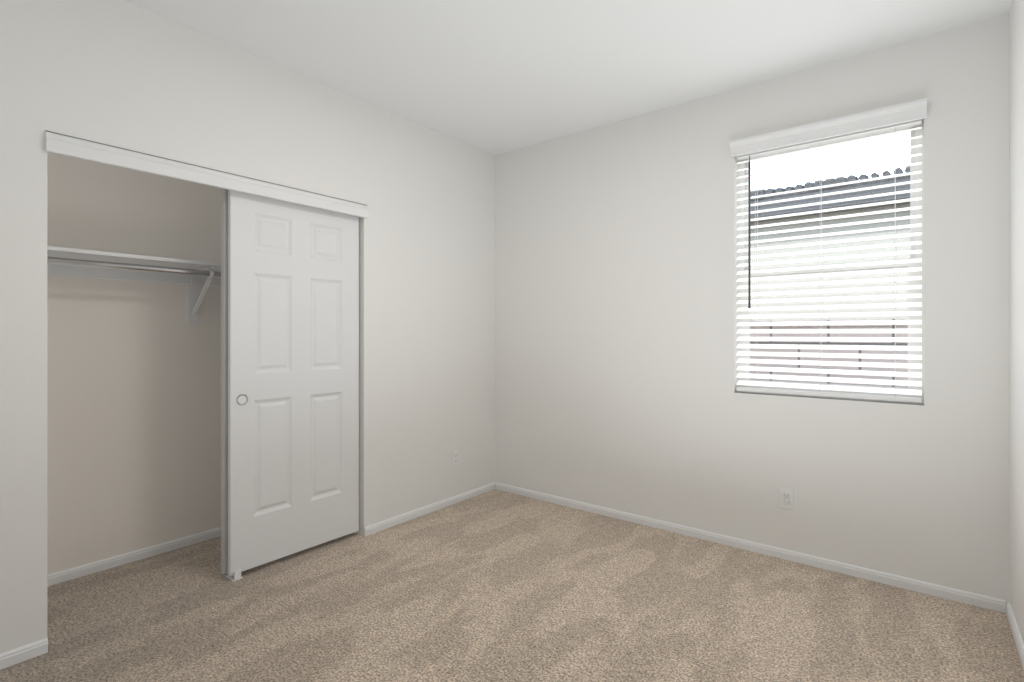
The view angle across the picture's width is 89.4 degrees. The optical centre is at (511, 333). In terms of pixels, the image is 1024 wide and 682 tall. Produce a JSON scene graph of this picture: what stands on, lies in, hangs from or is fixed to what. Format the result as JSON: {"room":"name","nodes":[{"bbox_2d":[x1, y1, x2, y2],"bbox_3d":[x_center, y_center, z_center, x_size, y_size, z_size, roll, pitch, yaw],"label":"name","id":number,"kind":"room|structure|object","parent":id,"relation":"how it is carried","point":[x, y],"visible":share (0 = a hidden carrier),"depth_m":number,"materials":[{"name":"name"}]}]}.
{"room":"empty bedroom","nodes":[
{"label":"empty bedroom","id":0,"kind":"room"},
{"bbox_2d":[47,152,221,574],"bbox_3d":[-1.763,-0.095,2.953,0.705,2.740,2.150,0,0,38],"label":"wall","id":1,"kind":"structure","parent":0,"point":[133,415],"depth_m":2.88,"materials":[{"name":"white paint"}]},
{"bbox_2d":[47,246,220,323],"bbox_3d":[-1.841,-0.232,3.015,0.304,0.349,1.948,0,0,38],"label":"shelf","id":2,"kind":"object","parent":1,"relation":"attached to","point":[73,262],"visible":0.58,"depth_m":2.79,"materials":[{"name":"white paint"}]},
{"bbox_2d":[47,527,220,586],"bbox_3d":[-1.723,1.248,2.922,0.605,0.054,1.950,0,0,38],"label":"baseboard","id":3,"kind":"structure","parent":1,"relation":"attached to","point":[89,568],"depth_m":2.88,"materials":[{"name":"white paint"}]},
{"bbox_2d":[0,0,494,653],"bbox_3d":[-1.428,-0.095,2.719,0.110,2.740,4.317,0,0,38],"label":"wall","id":4,"kind":"structure","parent":0,"point":[122,74],"depth_m":2.80,"materials":[{"name":"white paint"}]},
{"bbox_2d":[0,638,47,669],"bbox_3d":[-2.245,1.248,1.584,0.013,0.054,1.243,0,0,38],"label":"baseboard","id":5,"kind":"structure","parent":4,"relation":"attached to","point":[22,654],"depth_m":2.01,"materials":[{"name":"white paint"}]},
{"bbox_2d":[45,130,368,217],"bbox_3d":[-1.387,-0.772,2.667,0.019,0.084,1.532,0,0,38],"label":"trim","id":6,"kind":"structure","parent":4,"relation":"attached to","point":[70,146],"depth_m":2.46,"materials":[{"name":"white paint"}]},
{"bbox_2d":[221,188,227,573],"bbox_3d":[-1.264,0.239,2.988,0.033,2.012,0.775,0,0,38],"label":"closet door","id":7,"kind":"structure","parent":4,"relation":"in","point":[224,381],"depth_m":2.68,"materials":[{"name":"grey paint"}]},
{"bbox_2d":[228,190,358,575],"bbox_3d":[-1.221,0.239,2.974,0.036,2.012,0.775,0,0,38],"label":"closet door","id":8,"kind":"structure","parent":4,"relation":"in","point":[293,378],"depth_m":2.92,"materials":[{"name":"white paint"}]},
{"bbox_2d":[364,482,495,535],"bbox_3d":[-0.542,1.248,3.741,0.013,0.054,1.241,0,0,38],"label":"baseboard","id":9,"kind":"structure","parent":4,"relation":"attached to","point":[402,518],"depth_m":3.65,"materials":[{"name":"white paint"}]},
{"bbox_2d":[452,450,458,466],"bbox_3d":[-0.427,0.938,3.892,0.008,0.115,0.070,0,0,38],"label":"outlet","id":10,"kind":"object","parent":4,"relation":"attached to","point":[455,458],"visible":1,"depth_m":3.89,"materials":[{"name":"white plastic"}]},
{"bbox_2d":[0,489,1023,681],"bbox_3d":[-0.473,1.325,1.932,4.095,0.100,4.367,0,0,38],"label":"floor","id":11,"kind":"structure","parent":0,"point":[495,585],"depth_m":2.33,"materials":[{"name":"beige carpet"}]},
{"bbox_2d":[226,569,242,580],"bbox_3d":[-1.453,1.251,2.706,0.086,0.048,0.050,0,0,38],"label":"guide","id":12,"kind":"object","parent":11,"relation":"on","point":[236,575],"visible":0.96,"depth_m":2.68,"materials":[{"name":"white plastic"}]},
{"bbox_2d":[123,0,1012,155],"bbox_3d":[-0.473,-1.515,1.932,4.095,0.100,4.367,0,0,38],"label":"ceiling","id":13,"kind":"structure","parent":0,"point":[495,77],"depth_m":2.63,"materials":[{"name":"white paint"}]},
{"bbox_2d":[495,13,1008,604],"bbox_3d":[1.154,-0.095,3.334,3.180,2.740,0.150,0,0,38],"label":"wall","id":14,"kind":"structure","parent":0,"point":[615,315],"depth_m":3.11,"materials":[{"name":"white paint"}]},
{"bbox_2d":[496,482,999,611],"bbox_3d":[1.045,1.248,3.317,3.030,0.054,0.012,0,0,38],"label":"baseboard","id":15,"kind":"structure","parent":14,"relation":"attached to","point":[978,600],"depth_m":2.93,"materials":[{"name":"white paint"}]},
{"bbox_2d":[780,488,792,509],"bbox_3d":[1.550,0.933,2.921,0.070,0.115,0.008,0,0,38],"label":"outlet","id":16,"kind":"object","parent":14,"relation":"attached to","point":[786,498],"visible":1,"depth_m":2.92,"materials":[{"name":"white plastic"}]},
{"bbox_2d":[738,119,923,403],"bbox_3d":[1.756,-0.372,2.918,0.890,1.455,0.077,0,0,38],"label":"window unit","id":17,"kind":"structure","parent":14,"relation":"in","point":[916,150],"depth_m":2.82,"materials":[{"name":"white plastic"}]},
{"bbox_2d":[730,98,926,402],"bbox_3d":[1.687,-0.399,2.832,0.914,1.486,0.114,0,0,38],"label":"window blinds","id":18,"kind":"object","parent":17,"relation":"attached to","point":[898,116],"visible":0.98,"depth_m":2.81,"materials":[{"name":"white plastic"}]},
{"bbox_2d":[1009,0,1023,643],"bbox_3d":[1.021,-0.095,0.689,0.110,2.740,4.167,0,0,38],"label":"wall","id":19,"kind":"structure","parent":0,"point":[1016,306],"depth_m":2.19,"materials":[{"name":"white paint"}]},
{"bbox_2d":[1000,599,1023,669],"bbox_3d":[1.006,1.248,0.771,0.013,0.054,4.057,0,0,38],"label":"baseboard","id":20,"kind":"structure","parent":19,"relation":"attached to","point":[1004,608],"depth_m":2.17,"materials":[{"name":"white paint"}]},
{"label":"outside","id":21,"kind":"structure","parent":0,"visible":0},
{"bbox_3d":[6.209,1.525,7.461,22.000,0.100,12.593,0,0,38],"label":"ground","id":22,"kind":"structure","parent":21,"visible":0},
{"bbox_2d":[750,319,907,387],"bbox_3d":[3.093,0.675,3.514,18.000,1.600,0.250,0,0,38],"label":"fence","id":23,"kind":"object","parent":22,"relation":"on","point":[833,351],"depth_m":3.94,"materials":[{"name":"white"}]},
{"bbox_2d":[750,166,909,320],"bbox_3d":[5.482,-0.470,6.539,20.600,3.890,3.341,0,0,38],"label":"house","id":24,"kind":"structure","parent":22,"relation":"on","point":[847,212],"depth_m":6.09,"materials":[{"name":"grey paint"}]}
]}

